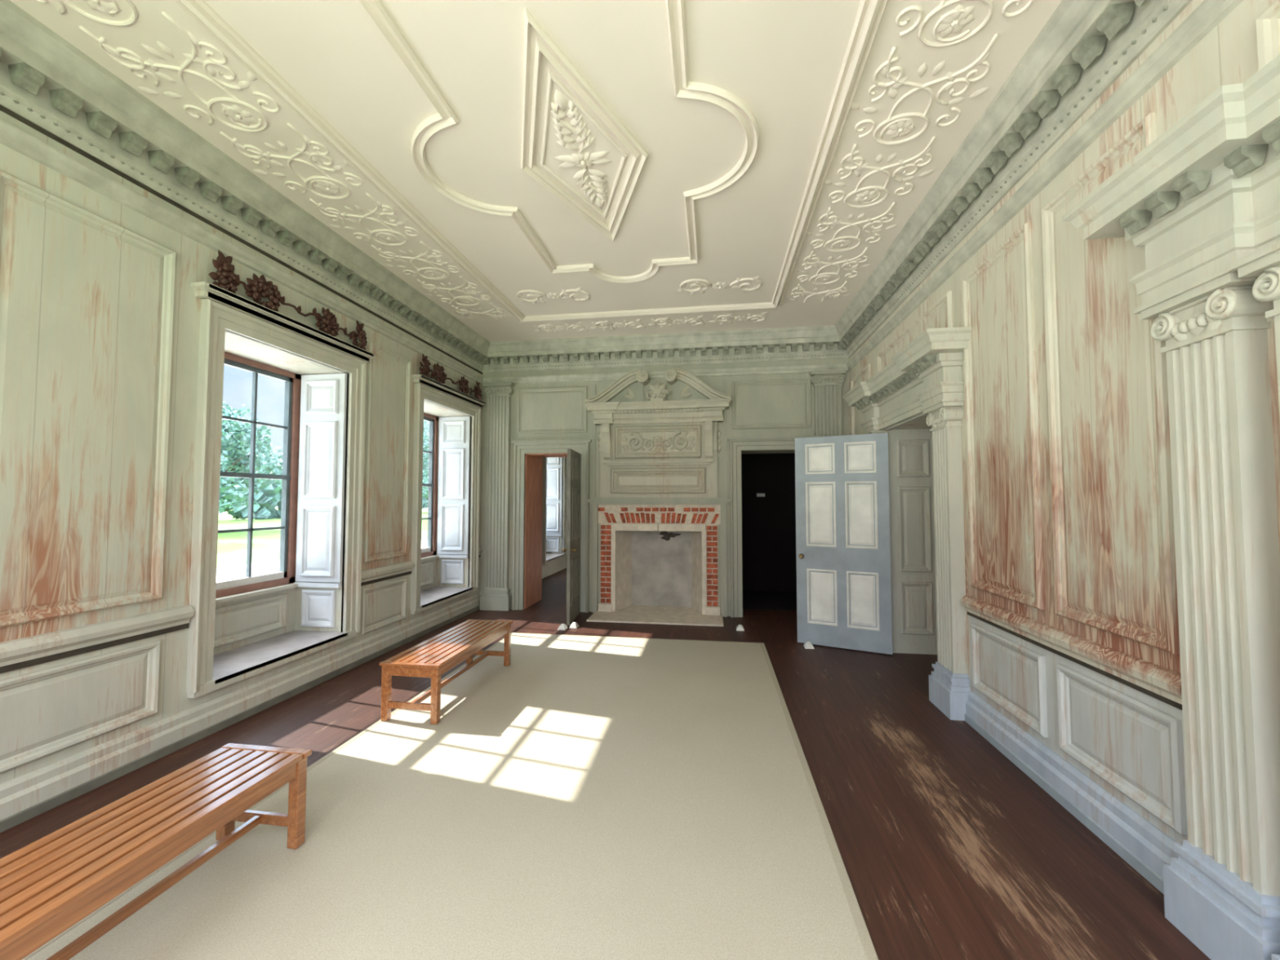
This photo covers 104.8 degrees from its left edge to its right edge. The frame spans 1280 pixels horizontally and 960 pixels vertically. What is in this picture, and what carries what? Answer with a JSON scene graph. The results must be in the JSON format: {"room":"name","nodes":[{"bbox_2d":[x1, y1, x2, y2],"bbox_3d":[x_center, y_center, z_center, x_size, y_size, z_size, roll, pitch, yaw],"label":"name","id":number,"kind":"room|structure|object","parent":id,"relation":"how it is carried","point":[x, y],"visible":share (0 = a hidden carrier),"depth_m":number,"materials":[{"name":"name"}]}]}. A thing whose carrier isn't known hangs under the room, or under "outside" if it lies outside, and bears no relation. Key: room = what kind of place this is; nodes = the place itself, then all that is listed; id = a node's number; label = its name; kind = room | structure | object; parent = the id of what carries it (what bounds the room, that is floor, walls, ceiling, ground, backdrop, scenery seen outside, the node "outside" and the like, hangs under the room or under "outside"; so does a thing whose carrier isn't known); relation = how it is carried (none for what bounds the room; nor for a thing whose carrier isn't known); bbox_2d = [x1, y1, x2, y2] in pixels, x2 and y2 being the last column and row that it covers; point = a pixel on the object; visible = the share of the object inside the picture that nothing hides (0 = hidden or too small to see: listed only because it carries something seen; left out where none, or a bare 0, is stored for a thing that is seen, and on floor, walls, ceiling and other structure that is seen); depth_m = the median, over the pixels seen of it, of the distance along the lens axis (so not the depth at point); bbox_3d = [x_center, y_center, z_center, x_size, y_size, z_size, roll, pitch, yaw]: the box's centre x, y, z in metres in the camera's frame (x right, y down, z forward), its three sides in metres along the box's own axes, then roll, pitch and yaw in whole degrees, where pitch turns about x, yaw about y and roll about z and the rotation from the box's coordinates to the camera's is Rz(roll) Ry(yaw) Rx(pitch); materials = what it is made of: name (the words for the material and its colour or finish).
{"room":"historic interior","nodes":[
{"label":"historic interior","id":0,"kind":"room"},
{"bbox_2d":[0,110,566,783],"bbox_3d":[-2.895,-0.107,6.171,0.600,3.930,13.250,0,-2,8],"label":"wall","id":1,"kind":"structure","parent":0,"point":[193,262],"depth_m":3.27,"materials":[{"name":"paint"}]},
{"bbox_2d":[0,605,479,832],"bbox_3d":[-2.919,1.721,3.518,0.009,0.055,7.550,0,-2,8],"label":"baseboard","id":2,"kind":"structure","parent":1,"relation":"attached to","point":[13,820],"depth_m":3.19,"materials":[{"name":"green paint"}]},
{"bbox_2d":[0,169,483,820],"bbox_3d":[-2.934,0.142,3.638,0.055,3.220,7.650,0,-2,8],"label":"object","id":3,"kind":"structure","parent":1,"relation":"attached to","point":[86,299],"depth_m":2.77,"materials":[{"name":"paint"}]},
{"bbox_2d":[215,351,301,598],"bbox_3d":[-3.460,-0.045,4.178,0.100,2.020,1.250,0,-2,8],"label":"window","id":4,"kind":"structure","parent":1,"relation":"in","point":[286,575],"depth_m":4.63,"materials":[{"name":"white paint"}]},
{"bbox_2d":[214,373,346,627],"bbox_3d":[-3.148,0.163,4.123,0.470,2.420,1.250,0,-2,8],"label":"shutters","id":5,"kind":"object","parent":4,"relation":"attached to","point":[323,398],"visible":0.42,"depth_m":4.70,"materials":[{"name":"paint"}]},
{"bbox_2d":[186,281,375,698],"bbox_3d":[-3.094,0.092,4.118,0.620,2.780,1.690,0,-2,8],"label":"window frame","id":6,"kind":"structure","parent":1,"relation":"attached to","point":[222,309],"depth_m":3.82,"materials":[{"name":"paint"}]},
{"bbox_2d":[208,249,367,350],"bbox_3d":[-2.821,-1.411,4.150,0.094,0.341,1.575,0,-2,9],"label":"garland","id":7,"kind":"object","parent":1,"relation":"attached to","point":[256,288],"visible":0.96,"depth_m":3.78,"materials":[{"name":"brown wood"}]},
{"bbox_2d":[421,412,438,557],"bbox_3d":[-3.104,0.056,6.600,0.100,2.020,1.250,0,-2,8],"label":"window","id":8,"kind":"structure","parent":1,"relation":"in","point":[430,550],"depth_m":7.13,"materials":[{"name":"white paint"}]},
{"bbox_2d":[409,374,485,613],"bbox_3d":[-2.738,0.194,6.540,0.620,2.780,1.690,0,-2,8],"label":"window frame","id":9,"kind":"structure","parent":1,"relation":"attached to","point":[427,388],"depth_m":6.41,"materials":[{"name":"paint"}]},
{"bbox_2d":[418,353,482,399],"bbox_3d":[-2.464,-1.310,6.572,0.086,0.341,1.576,0,-2,8],"label":"garland","id":10,"kind":"object","parent":1,"relation":"attached to","point":[438,370],"visible":0.95,"depth_m":6.20,"materials":[{"name":"brown wood"}]},
{"bbox_2d":[436,416,470,584],"bbox_3d":[-2.792,0.264,6.545,0.470,2.420,1.250,0,-2,8],"label":"shutters","id":11,"kind":"object","parent":1,"relation":"attached to","point":[454,453],"visible":0.47,"depth_m":7.13,"materials":[{"name":"paint"}]},
{"bbox_2d":[546,457,562,552],"bbox_3d":[-2.145,0.449,10.944,0.470,2.420,1.250,0,-2,8],"label":"shutters","id":12,"kind":"object","parent":1,"relation":"attached to","point":[554,464],"visible":0.34,"depth_m":11.52,"materials":[{"name":"paint"}]},
{"bbox_2d":[542,457,567,564],"bbox_3d":[-2.091,0.378,10.939,0.620,2.780,1.690,0,-2,8],"label":"window frame","id":13,"kind":"structure","parent":1,"relation":"attached to","point":[546,557],"depth_m":11.03,"materials":[{"name":"paint"}]},
{"bbox_2d":[0,0,1168,369],"bbox_3d":[-0.325,-1.919,3.376,5.292,0.153,7.546,0,-2,8],"label":"trim modillions","id":14,"kind":"structure","parent":1,"relation":"attached to","point":[1116,16],"depth_m":3.20,"materials":[{"name":"beige paint"}]},
{"bbox_2d":[0,0,1243,384],"bbox_3d":[-0.330,-1.907,3.340,5.320,0.570,7.650,0,-2,8],"label":"trim","id":15,"kind":"structure","parent":1,"relation":"attached to","point":[24,37],"depth_m":3.18,"materials":[{"name":"beige paint"}]},
{"bbox_2d":[9,0,1062,342],"bbox_3d":[0.528,-2.166,5.754,7.800,0.150,13.250,0,-2,8],"label":"ceiling","id":16,"kind":"structure","parent":0,"point":[783,59],"depth_m":3.00,"materials":[{"name":"paint"}]},
{"bbox_2d":[35,0,1034,333],"bbox_3d":[-0.318,-2.158,3.573,4.762,0.048,6.267,0,-2,8],"label":"molding","id":17,"kind":"structure","parent":16,"relation":"attached to","point":[870,12],"depth_m":3.15,"materials":[{"name":"beige paint"}]},
{"bbox_2d":[0,568,1210,959],"bbox_3d":[0.133,1.913,5.641,8.600,0.150,13.250,0,-2,8],"label":"floor","id":18,"kind":"structure","parent":0,"point":[948,850],"depth_m":2.60,"materials":[{"name":"brown wood"}]},
{"bbox_2d":[22,632,878,959],"bbox_3d":[-0.487,1.718,2.943,2.960,0.012,5.620,0,-2,8],"label":"rug","id":19,"kind":"object","parent":18,"relation":"on","point":[579,797],"visible":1,"depth_m":2.32,"materials":[{"name":"carpet"}]},
{"bbox_2d":[0,742,311,959],"bbox_3d":[-1.861,1.450,1.690,0.450,0.417,1.320,0,-2,8],"label":"bench","id":20,"kind":"object","parent":19,"relation":"on","point":[49,885],"visible":1,"depth_m":1.76,"materials":[{"name":"brown wood"}]},
{"bbox_2d":[379,619,512,724],"bbox_3d":[-1.561,1.554,4.170,0.460,0.417,1.320,0,-2,8],"label":"bench","id":21,"kind":"object","parent":19,"relation":"on","point":[433,657],"visible":1,"depth_m":3.80,"materials":[{"name":"brown wood"}]},
{"bbox_2d":[557,623,567,630],"bbox_3d":[-0.965,1.829,6.155,0.097,0.060,0.117,0,-2,8],"label":"door stop","id":22,"kind":"object","parent":18,"relation":"on","point":[562,627],"visible":1,"depth_m":6.11,"materials":[{"name":"white paint"}]},
{"bbox_2d":[568,622,578,628],"bbox_3d":[-0.832,1.833,6.237,0.097,0.060,0.117,0,-2,8],"label":"door stop","id":23,"kind":"object","parent":18,"relation":"on","point":[574,625],"visible":1,"depth_m":6.19,"materials":[{"name":"white paint"}]},
{"bbox_2d":[586,504,723,626],"bbox_3d":[0.254,1.119,6.947,1.790,1.545,1.060,0,-2,8],"label":"fireplace","id":24,"kind":"object","parent":18,"relation":"on","point":[657,561],"visible":0.98,"depth_m":7.09,"materials":[{"name":"stone"}]},
{"bbox_2d":[736,624,744,631],"bbox_3d":[1.242,1.828,6.114,0.097,0.060,0.117,0,-2,8],"label":"door stop","id":25,"kind":"object","parent":18,"relation":"on","point":[740,628],"visible":1,"depth_m":6.07,"materials":[{"name":"white paint"}]},
{"bbox_2d":[803,641,814,648],"bbox_3d":[1.842,1.797,5.380,0.097,0.060,0.117,0,-2,8],"label":"door stop","id":26,"kind":"object","parent":18,"relation":"on","point":[807,645],"visible":1,"depth_m":5.34,"materials":[{"name":"white paint"}]},
{"bbox_2d":[479,358,850,616],"bbox_3d":[0.510,-0.061,7.262,5.820,3.930,0.500,0,-2,8],"label":"wall","id":27,"kind":"structure","parent":0,"point":[715,382],"depth_m":7.12,"materials":[{"name":"paint"}]},
{"bbox_2d":[480,381,515,611],"bbox_3d":[-2.119,0.227,7.313,0.470,3.358,0.140,0,-2,8],"label":"pilaster","id":28,"kind":"object","parent":27,"relation":"attached to","point":[496,595],"visible":1,"depth_m":7.31,"materials":[{"name":"paint"}]},
{"bbox_2d":[524,453,567,608],"bbox_3d":[-1.246,0.770,7.622,0.830,2.300,0.730,0,-2,8],"label":"lining","id":29,"kind":"object","parent":27,"relation":"attached to","point":[534,462],"visible":0.62,"depth_m":7.62,"materials":[{"name":"brown wood"}]},
{"bbox_2d":[562,448,581,625],"bbox_3d":[-0.896,0.740,6.707,0.179,2.260,0.763,0,-2,3],"label":"door","id":30,"kind":"structure","parent":27,"relation":"in","point":[574,458],"depth_m":6.53,"materials":[{"name":"green paint"}]},
{"bbox_2d":[583,367,732,497],"bbox_3d":[0.241,-0.655,6.935,2.070,1.800,0.274,0,-2,8],"label":"overmantel","id":31,"kind":"object","parent":27,"relation":"attached to","point":[658,447],"visible":1,"depth_m":6.96,"materials":[{"name":"paint"}]},
{"bbox_2d":[511,378,817,617],"bbox_3d":[0.255,0.243,6.993,4.370,3.300,0.120,0,-2,8],"label":"trim","id":32,"kind":"structure","parent":27,"relation":"attached to","point":[765,403],"depth_m":7.05,"materials":[{"name":"paint"}]},
{"bbox_2d":[808,368,847,436],"bbox_3d":[2.551,0.199,6.627,0.470,3.358,0.140,0,-2,8],"label":"pilaster","id":33,"kind":"object","parent":27,"relation":"attached to","point":[827,384],"visible":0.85,"depth_m":6.67,"materials":[{"name":"paint"}]},
{"bbox_2d":[756,493,764,496],"bbox_3d":[2.147,0.267,8.762,0.140,0.060,0.030,0,-2,8],"label":"wall sign","id":34,"kind":"object","parent":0,"point":[757,494],"depth_m":8.75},
{"bbox_2d":[741,453,796,610],"bbox_3d":[2.267,-0.028,8.039,1.750,3.930,1.550,0,-2,8],"label":"wall","id":35,"kind":"structure","parent":0,"point":[769,565],"depth_m":8.73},
{"bbox_2d":[848,0,1279,687],"bbox_3d":[2.527,-0.252,2.699,0.500,3.930,7.950,0,-2,8],"label":"wall","id":36,"kind":"structure","parent":0,"point":[1228,55],"depth_m":2.55,"materials":[{"name":"paint"}]},
{"bbox_2d":[794,432,892,654],"bbox_3d":[2.196,0.664,5.375,0.950,2.300,0.179,-1,-3,28],"label":"door","id":37,"kind":"structure","parent":36,"relation":"in","point":[843,542],"depth_m":5.34,"materials":[{"name":"blue paint"}]},
{"bbox_2d":[863,430,884,434],"bbox_3d":[2.604,0.650,5.457,0.160,2.358,0.390,0,-2,8],"label":"pilaster","id":38,"kind":"object","parent":36,"relation":"attached to","point":[871,431],"visible":0.02,"depth_m":5.33,"materials":[{"name":"blue paint"}]},
{"bbox_2d":[842,326,972,434],"bbox_3d":[2.409,-0.814,4.707,0.310,0.500,2.340,0,-2,8],"label":"entablature","id":39,"kind":"object","parent":36,"relation":"attached to","point":[926,371],"visible":0.97,"depth_m":4.10,"materials":[{"name":"paint"}]},
{"bbox_2d":[882,413,937,654],"bbox_3d":[2.778,0.596,4.604,0.568,2.395,1.330,0,-2,8],"label":"lining","id":40,"kind":"object","parent":36,"relation":"attached to","point":[911,496],"visible":0.38,"depth_m":5.20,"materials":[{"name":"paint"}]},
{"bbox_2d":[920,398,970,720],"bbox_3d":[2.363,0.581,3.816,0.160,2.358,0.390,0,-2,8],"label":"pilaster","id":41,"kind":"object","parent":36,"relation":"attached to","point":[949,681],"visible":0.99,"depth_m":3.72,"materials":[{"name":"blue paint"}]},
{"bbox_2d":[964,713,1164,894],"bbox_3d":[2.242,1.689,2.745,0.009,0.055,1.720,0,-2,8],"label":"baseboard","id":42,"kind":"structure","parent":36,"relation":"attached to","point":[1128,856],"depth_m":2.47,"materials":[{"name":"blue paint"}]},
{"bbox_2d":[850,0,1279,878],"bbox_3d":[2.315,0.112,3.145,0.055,3.240,7.100,0,-2,8],"label":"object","id":43,"kind":"structure","parent":36,"relation":"attached to","point":[1102,725],"depth_m":2.50,"materials":[{"name":"paint"}]},
{"bbox_2d":[1062,53,1279,305],"bbox_3d":[1.827,-1.000,0.744,0.310,0.500,2.880,0,-2,8],"label":"entablature","id":44,"kind":"object","parent":36,"relation":"attached to","point":[1202,198],"visible":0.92,"depth_m":1.68,"materials":[{"name":"paint"}]},
{"bbox_2d":[1133,266,1279,959],"bbox_3d":[2.061,0.485,1.760,0.160,2.378,0.380,0,-2,8],"label":"pilaster","id":45,"kind":"object","parent":36,"relation":"attached to","point":[1222,887],"visible":1,"depth_m":1.71,"materials":[{"name":"blue paint"}]},
{"bbox_2d":[1227,242,1279,959],"bbox_3d":[2.000,0.470,1.386,0.170,2.376,0.370,0,-2,8],"label":"pilaster","id":46,"kind":"object","parent":36,"relation":"attached to","point":[1264,264],"visible":1,"depth_m":1.54,"materials":[{"name":"blue paint"}]},
{"label":"outside","id":47,"kind":"structure","parent":0,"visible":0},
{"bbox_2d":[217,507,427,567],"bbox_3d":[-65.621,4.784,34.742,260.000,0.050,350.000,0,-2,8],"label":"lawn","id":48,"kind":"structure","parent":47,"point":[232,546],"depth_m":41.38,"materials":[{"name":"green plant"}]},
{"bbox_2d":[218,401,283,513],"bbox_3d":[-45.614,-1.412,51.171,16.448,13.724,13.759,0,-2,8],"label":"tree","id":49,"kind":"object","parent":48,"relation":"on","point":[235,442],"visible":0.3,"depth_m":52.01,"materials":[{"name":"green plant"}]},
{"bbox_2d":[270,458,282,486],"bbox_3d":[-38.185,-3.987,63.817,14.598,19.919,14.090,0,-2,8],"label":"tree","id":50,"kind":"object","parent":48,"relation":"on","point":[278,464],"visible":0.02,"depth_m":58.54,"materials":[{"name":"green plant"}]},
{"bbox_2d":[216,539,427,582],"bbox_3d":[-9.638,4.616,31.573,19.700,0.019,180.000,0,-2,8],"label":"gravel path","id":51,"kind":"structure","parent":48,"relation":"on","point":[224,573],"depth_m":23.55,"materials":[{"name":"white gravel"}]},
{"bbox_2d":[218,456,428,519],"bbox_3d":[-68.263,1.432,85.865,7.039,13.803,191.935,0,-2,8],"label":"hedge","id":52,"kind":"object","parent":48,"relation":"on","point":[268,496],"visible":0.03,"depth_m":87.63,"materials":[{"name":"green plant"}]},
{"bbox_2d":[422,420,429,497],"bbox_3d":[-46.432,-3.419,96.385,19.831,21.509,18.384,0,-2,8],"label":"tree","id":53,"kind":"object","parent":48,"relation":"on","point":[425,469],"visible":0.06,"depth_m":94.68,"materials":[{"name":"green plant"}]}
]}

